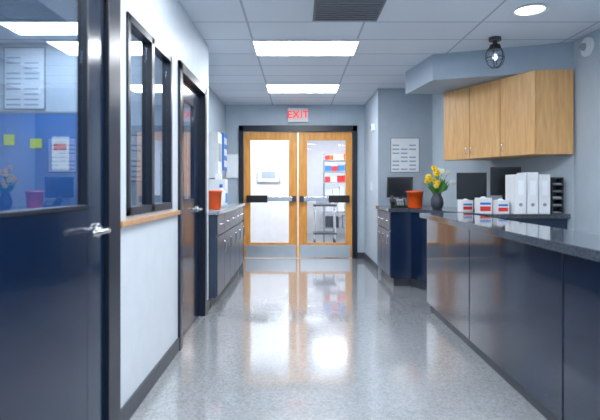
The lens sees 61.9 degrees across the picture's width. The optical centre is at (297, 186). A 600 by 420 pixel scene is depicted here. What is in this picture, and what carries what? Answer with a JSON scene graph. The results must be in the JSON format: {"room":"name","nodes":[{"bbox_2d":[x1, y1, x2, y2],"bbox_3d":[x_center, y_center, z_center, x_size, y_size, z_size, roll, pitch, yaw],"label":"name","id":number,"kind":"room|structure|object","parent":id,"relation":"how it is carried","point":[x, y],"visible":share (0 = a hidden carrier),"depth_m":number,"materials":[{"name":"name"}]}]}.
{"room":"hospital interior","nodes":[
{"label":"hospital interior","id":0,"kind":"room"},
{"bbox_2d":[0,43,189,205],"bbox_3d":[-2.600,-0.090,4.860,3.200,2.580,0.120,0,0,0],"label":"wall","id":1,"kind":"structure","parent":0,"point":[61,58],"depth_m":4.80,"materials":[{"name":"paint"}]},
{"bbox_2d":[4,47,45,109],"bbox_3d":[-2.620,-1.040,4.792,0.400,0.600,0.016,0,0,0],"label":"chart","id":2,"kind":"object","parent":1,"relation":"attached to","point":[24,67],"visible":1,"depth_m":4.79,"materials":[{"name":"white paper"}]},
{"bbox_2d":[0,111,76,210],"bbox_3d":[-2.635,-0.150,4.775,1.270,1.140,0.050,0,0,0],"label":"cubicle partition","id":3,"kind":"structure","parent":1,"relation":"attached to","point":[38,149],"depth_m":4.77,"materials":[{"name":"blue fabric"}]},
{"bbox_2d":[131,135,141,181],"bbox_3d":[-1.600,-0.275,4.792,0.300,0.450,0.016,0,0,0],"label":"notice sheet","id":4,"kind":"object","parent":1,"relation":"attached to","point":[136,140],"visible":0.3,"depth_m":4.79,"materials":[{"name":"white paper"}]},
{"bbox_2d":[121,0,208,407],"bbox_3d":[-0.940,-0.090,1.210,0.120,2.580,7.420,0,0,0],"label":"wall","id":5,"kind":"structure","parent":0,"point":[149,250],"depth_m":3.13,"materials":[{"name":"paint"}]},
{"bbox_2d":[0,0,120,419],"bbox_3d":[-0.907,0.100,1.795,0.185,2.200,1.290,0,0,0],"label":"door","id":6,"kind":"structure","parent":5,"relation":"in","point":[60,267],"depth_m":2.04,"materials":[{"name":"blue paint"}]},
{"bbox_2d":[126,11,171,215],"bbox_3d":[-0.899,-0.375,3.010,0.062,1.050,0.900,0,0,0],"label":"window","id":7,"kind":"structure","parent":5,"relation":"in","point":[151,48],"depth_m":2.98,"materials":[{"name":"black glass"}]},
{"bbox_2d":[121,210,179,227],"bbox_3d":[-0.868,0.184,3.040,0.025,0.032,1.200,0,0,0],"label":"trim","id":8,"kind":"structure","parent":5,"relation":"attached to","point":[125,223],"depth_m":2.85,"materials":[{"name":"brown wood"}]},
{"bbox_2d":[121,299,209,419],"bbox_3d":[-0.874,1.150,1.210,0.012,0.100,7.420,0,0,0],"label":"baseboard","id":9,"kind":"structure","parent":5,"relation":"attached to","point":[129,408],"depth_m":2.92,"materials":[{"name":"plastic"}]},
{"bbox_2d":[178,60,206,350],"bbox_3d":[-0.930,0.135,4.190,0.140,2.130,1.060,0,0,0],"label":"door","id":10,"kind":"structure","parent":5,"relation":"in","point":[192,219],"depth_m":4.42,"materials":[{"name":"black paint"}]},
{"bbox_2d":[209,87,224,178],"bbox_3d":[-1.280,-0.090,6.660,0.120,2.580,3.480,0,0,0],"label":"wall","id":11,"kind":"structure","parent":0,"point":[216,106],"depth_m":7.49,"materials":[{"name":"paint"}]},
{"bbox_2d":[209,131,221,178],"bbox_3d":[-1.147,-0.415,6.925,0.145,0.670,0.350,0,0,0],"label":"dispenser","id":12,"kind":"object","parent":11,"relation":"attached to","point":[215,138],"visible":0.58,"depth_m":6.75,"materials":[{"name":"white plastic"}]},
{"bbox_2d":[221,133,226,170],"bbox_3d":[-1.157,-0.525,7.575,0.124,0.550,0.350,0,0,0],"label":"holder","id":13,"kind":"object","parent":11,"relation":"attached to","point":[224,136],"visible":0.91,"depth_m":7.45,"materials":[{"name":"blue plastic"}]},
{"bbox_2d":[225,105,364,251],"bbox_3d":[0.380,-0.090,8.470,3.440,2.580,0.140,0,0,0],"label":"wall","id":14,"kind":"structure","parent":0,"point":[235,115],"depth_m":8.40,"materials":[{"name":"paint"}]},
{"bbox_2d":[226,154,237,177],"bbox_3d":[-1.103,-0.350,8.383,0.205,0.400,0.035,0,0,0],"label":"notice board","id":15,"kind":"object","parent":14,"relation":"attached to","point":[232,159],"visible":0.79,"depth_m":8.36,"materials":[{"name":"white paper"}]},
{"bbox_2d":[244,132,297,257],"bbox_3d":[-0.460,0.133,8.402,0.904,2.115,0.125,0,0,0],"label":"door","id":16,"kind":"structure","parent":14,"relation":"in","point":[251,250],"depth_m":8.42,"materials":[{"name":"brown wood"}]},
{"bbox_2d":[239,125,356,258],"bbox_3d":[0.000,0.085,8.450,1.980,2.230,0.180,0,0,0],"label":"door frame","id":17,"kind":"structure","parent":14,"relation":"attached to","point":[242,128],"depth_m":8.36,"materials":[{"name":"black metal"}]},
{"bbox_2d":[288,108,308,121],"bbox_3d":[0.005,-1.200,8.360,0.349,0.230,0.080,0,0,0],"label":"exit sign","id":18,"kind":"object","parent":14,"relation":"attached to","point":[294,114],"visible":1,"depth_m":8.33,"materials":[{"name":"white plastic"}]},
{"bbox_2d":[298,132,351,257],"bbox_3d":[0.460,0.133,8.402,0.904,2.115,0.125,0,0,0],"label":"door","id":19,"kind":"structure","parent":14,"relation":"in","point":[305,250],"depth_m":8.42,"materials":[{"name":"brown wood"}]},
{"bbox_2d":[357,252,364,258],"bbox_3d":[-0.050,1.150,8.394,2.340,0.100,0.012,0,0,0],"label":"baseboard","id":20,"kind":"structure","parent":14,"relation":"attached to","point":[360,255],"depth_m":8.39,"materials":[{"name":"plastic"}]},
{"bbox_2d":[251,140,344,242],"bbox_3d":[0.000,-0.090,10.820,6.000,2.580,4.560,0,0,0],"label":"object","id":21,"kind":"structure","parent":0,"point":[269,220],"depth_m":10.20,"materials":[{"name":"white glass"}]},
{"bbox_2d":[257,167,279,182],"bbox_3d":[-0.600,-0.245,10.181,0.480,0.310,0.038,0,0,0],"label":"framed picture","id":22,"kind":"object","parent":21,"relation":"attached to","point":[264,174],"visible":1,"depth_m":10.17,"materials":[{"name":"white paper"}]},
{"bbox_2d":[0,0,599,104],"bbox_3d":[0.000,-1.430,5.650,8.400,0.100,16.700,0,0,0],"label":"ceiling","id":23,"kind":"structure","parent":0,"point":[405,33],"depth_m":4.50,"materials":[{"name":"tile"}]},
{"bbox_2d":[0,20,76,35],"bbox_3d":[-2.100,-1.373,4.325,0.840,0.014,0.390,0,0,0],"label":"ceiling light panel","id":24,"kind":"object","parent":23,"relation":"in","point":[19,27],"depth_m":4.31,"materials":[{"name":"white plastic"}]},
{"bbox_2d":[265,84,340,92],"bbox_3d":[0.065,-1.373,6.975,1.010,0.014,0.590,0,0,0],"label":"ceiling light panel","id":25,"kind":"object","parent":23,"relation":"in","point":[271,88],"depth_m":6.98,"materials":[{"name":"white plastic"}]},
{"bbox_2d":[251,40,360,55],"bbox_3d":[0.075,-1.373,4.950,1.030,0.014,0.540,0,0,0],"label":"ceiling light panel","id":26,"kind":"object","parent":23,"relation":"in","point":[261,47],"depth_m":4.92,"materials":[{"name":"white plastic"}]},
{"bbox_2d":[313,0,386,20],"bbox_3d":[0.385,-1.370,3.895,0.530,0.020,0.470,0,0,0],"label":"ceiling vent","id":27,"kind":"object","parent":23,"relation":"in","point":[324,10],"depth_m":3.88,"materials":[{"name":"grey metal"}]},
{"bbox_2d":[485,36,504,68],"bbox_3d":[1.820,-1.237,4.620,0.177,0.285,0.175,0,0,0],"label":"pendant lamp","id":28,"kind":"object","parent":23,"relation":"hanging from","point":[495,46],"visible":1,"depth_m":4.60,"materials":[{"name":"black metal"}]},
{"bbox_2d":[511,4,548,16],"bbox_3d":[1.800,-1.372,3.880,0.270,0.016,0.270,0,0,0],"label":"recessed light","id":29,"kind":"object","parent":23,"relation":"in","point":[530,9],"visible":1,"depth_m":3.87,"materials":[{"name":"white plastic"}]},
{"bbox_2d":[130,233,546,419],"bbox_3d":[0.000,1.250,5.650,8.400,0.100,16.700,0,0,0],"label":"floor","id":30,"kind":"structure","parent":0,"point":[285,338],"depth_m":3.52,"materials":[{"name":"tile"}]},
{"bbox_2d":[209,203,244,306],"bbox_3d":[-0.996,0.719,6.130,0.444,0.962,2.400,0,0,0],"label":"base cabinet","id":31,"kind":"object","parent":30,"relation":"on","point":[226,235],"visible":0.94,"depth_m":5.44,"materials":[{"name":"grey laminate"},{"name":"metal"},{"name":"vinyl"}]},
{"bbox_2d":[209,190,222,208],"bbox_3d":[-0.900,0.137,5.350,0.184,0.200,0.184,0,0,0],"label":"bin","id":32,"kind":"object","parent":31,"relation":"on","point":[215,196],"visible":0.7,"depth_m":5.28,"materials":[{"name":"plastic"}]},
{"bbox_2d":[209,174,227,205],"bbox_3d":[-1.018,0.034,6.425,0.203,0.407,0.250,0,0,0],"label":"box","id":33,"kind":"object","parent":31,"relation":"on","point":[213,183],"visible":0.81,"depth_m":6.30,"materials":[{"name":"white cardboard"}]},
{"bbox_2d":[219,181,226,206],"bbox_3d":[-0.900,0.084,5.850,0.099,0.306,0.099,0,0,45],"label":"soap bottle","id":34,"kind":"object","parent":31,"relation":"on","point":[221,184],"visible":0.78,"depth_m":5.83,"materials":[{"name":"white plastic"}]},
{"bbox_2d":[313,201,337,242],"bbox_3d":[0.596,0.717,10.525,0.552,0.956,0.490,0,0,0],"label":"utility cart","id":35,"kind":"object","parent":30,"relation":"on","point":[318,203],"visible":0.84,"depth_m":10.32,"materials":[{"name":"grey metal"}]},
{"bbox_2d":[323,153,344,238],"bbox_3d":[1.000,0.200,11.800,0.800,2.000,0.400,0,0,0],"label":"shelf","id":36,"kind":"object","parent":30,"relation":"on","point":[340,208],"visible":0.61,"depth_m":11.63,"materials":[{"name":"grey metal"}]},
{"bbox_2d":[376,206,570,290],"bbox_3d":[1.694,0.730,5.828,1.054,0.940,2.579,0,0,-18],"label":"counter","id":37,"kind":"object","parent":30,"relation":"on","point":[401,232],"depth_m":6.02,"materials":[{"name":"blue laminate"}]},
{"bbox_2d":[390,195,405,207],"bbox_3d":[1.230,0.181,6.174,0.180,0.156,0.197,0,0,6],"label":"desk phone","id":38,"kind":"object","parent":37,"relation":"on","point":[394,203],"visible":1,"depth_m":6.13,"materials":[{"name":"black plastic"}]},
{"bbox_2d":[387,177,412,206],"bbox_3d":[1.349,0.064,6.598,0.340,0.391,0.160,0,0,26],"label":"computer monitor","id":39,"kind":"object","parent":37,"relation":"on","point":[397,187],"visible":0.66,"depth_m":6.57,"materials":[{"name":"black plastic"}]},
{"bbox_2d":[406,191,423,207],"bbox_3d":[1.440,0.154,6.160,0.216,0.210,0.216,0,0,0],"label":"bin","id":40,"kind":"object","parent":37,"relation":"on","point":[414,198],"visible":0.98,"depth_m":6.08,"materials":[{"name":"plastic"}]},
{"bbox_2d":[424,165,454,208],"bbox_3d":[1.651,-0.003,5.856,0.352,0.524,0.159,0,0,0],"label":"flower vase","id":41,"kind":"object","parent":37,"relation":"on","point":[437,202],"visible":1,"depth_m":5.81,"materials":[{"name":"grey plastic"}]},
{"bbox_2d":[458,199,472,211],"bbox_3d":[1.780,0.192,5.319,0.120,0.135,0.122,0,0,-6],"label":"glove box","id":42,"kind":"object","parent":37,"relation":"on","point":[465,205],"visible":0.97,"depth_m":5.26,"materials":[{"name":"white cardboard"}]},
{"bbox_2d":[457,173,486,209],"bbox_3d":[1.957,0.049,5.639,0.320,0.420,0.160,0,0,20],"label":"computer monitor","id":43,"kind":"object","parent":37,"relation":"on","point":[470,186],"visible":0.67,"depth_m":5.60,"materials":[{"name":"black plastic"}]},
{"bbox_2d":[475,196,491,212],"bbox_3d":[1.860,0.176,5.019,0.130,0.165,0.122,0,0,0],"label":"glove box","id":44,"kind":"object","parent":37,"relation":"on","point":[483,204],"visible":0.96,"depth_m":4.96,"materials":[{"name":"white cardboard"}]},
{"bbox_2d":[492,199,508,213],"bbox_3d":[2.000,0.186,4.939,0.120,0.145,0.122,0,0,-3],"label":"glove box","id":45,"kind":"object","parent":37,"relation":"on","point":[500,206],"visible":1,"depth_m":4.88,"materials":[{"name":"white cardboard"}]},
{"bbox_2d":[490,167,520,199],"bbox_3d":[2.195,0.024,5.299,0.300,0.470,0.160,0,0,14],"label":"computer monitor","id":46,"kind":"object","parent":37,"relation":"on","point":[497,174],"visible":0.49,"depth_m":5.28,"materials":[{"name":"black plastic"}]},
{"bbox_2d":[505,174,525,213],"bbox_3d":[2.139,0.069,4.912,0.107,0.380,0.236,0,0,0],"label":"file box","id":47,"kind":"object","parent":37,"relation":"on","point":[515,185],"visible":0.99,"depth_m":4.80,"materials":[{"name":"white plastic"}]},
{"bbox_2d":[517,172,537,213],"bbox_3d":[2.253,0.059,4.912,0.107,0.400,0.236,0,0,0],"label":"file box","id":48,"kind":"object","parent":37,"relation":"on","point":[531,177],"visible":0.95,"depth_m":4.80,"materials":[{"name":"white plastic"}]},
{"bbox_2d":[538,174,549,213],"bbox_3d":[2.369,0.069,4.912,0.107,0.380,0.236,0,0,0],"label":"file box","id":49,"kind":"object","parent":37,"relation":"on","point":[543,179],"visible":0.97,"depth_m":4.80,"materials":[{"name":"white plastic"}]},
{"bbox_2d":[550,177,563,213],"bbox_3d":[2.490,0.083,4.855,0.110,0.352,0.130,0,0,0],"label":"trays","id":50,"kind":"object","parent":37,"relation":"on","point":[556,183],"visible":0.75,"depth_m":4.81,"materials":[{"name":"grey plastic"}]},
{"bbox_2d":[420,213,599,419],"bbox_3d":[1.395,0.726,2.725,0.410,0.948,4.350,0,0,0],"label":"reception desk","id":51,"kind":"object","parent":30,"relation":"on","point":[524,298],"visible":1,"depth_m":2.75,"materials":[{"name":"blue laminate"}]},
{"bbox_2d":[365,28,599,272],"bbox_3d":[1.930,-0.090,2.950,1.620,2.580,10.900,0,0,0],"label":"wall","id":52,"kind":"structure","parent":0,"point":[394,113],"depth_m":6.58,"materials":[{"name":"paint"}]},
{"bbox_2d":[364,253,377,271],"bbox_3d":[2.312,1.150,3.015,1.132,0.100,10.991,0,0,-9],"label":"baseboard","id":53,"kind":"structure","parent":52,"relation":"attached to","point":[367,258],"depth_m":7.54,"materials":[{"name":"plastic"}]},
{"bbox_2d":[370,124,374,130],"bbox_3d":[1.089,-0.870,7.300,0.062,0.100,0.100,0,0,0],"label":"fire alarm","id":54,"kind":"object","parent":52,"relation":"attached to","point":[372,127],"visible":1,"depth_m":7.25,"materials":[{"name":"white plastic"}]},
{"bbox_2d":[390,138,419,172],"bbox_3d":[1.495,-0.445,6.992,0.410,0.490,0.016,0,0,0],"label":"poster","id":55,"kind":"object","parent":52,"relation":"attached to","point":[404,152],"visible":1,"depth_m":6.99,"materials":[{"name":"white paper"}]},
{"bbox_2d":[444,69,572,160],"bbox_3d":[2.212,-0.710,5.326,0.503,0.800,1.424,0,0,-25],"label":"upper cabinet","id":56,"kind":"object","parent":52,"relation":"attached to","point":[529,114],"visible":1,"depth_m":4.96,"materials":[{"name":"brown wood"}]},
{"bbox_2d":[579,37,594,56],"bbox_3d":[2.579,-1.260,4.500,0.083,0.170,0.170,0,0,0],"label":"security camera","id":57,"kind":"object","parent":52,"relation":"attached to","point":[587,46],"visible":1,"depth_m":4.46,"materials":[{"name":"white plastic"}]},
{"bbox_2d":[405,42,573,93],"bbox_3d":[1.955,-1.246,5.375,1.330,0.268,1.250,0,0,0],"label":"soffit","id":58,"kind":"structure","parent":0,"point":[442,73],"depth_m":5.06,"materials":[{"name":"paint"}]}
]}

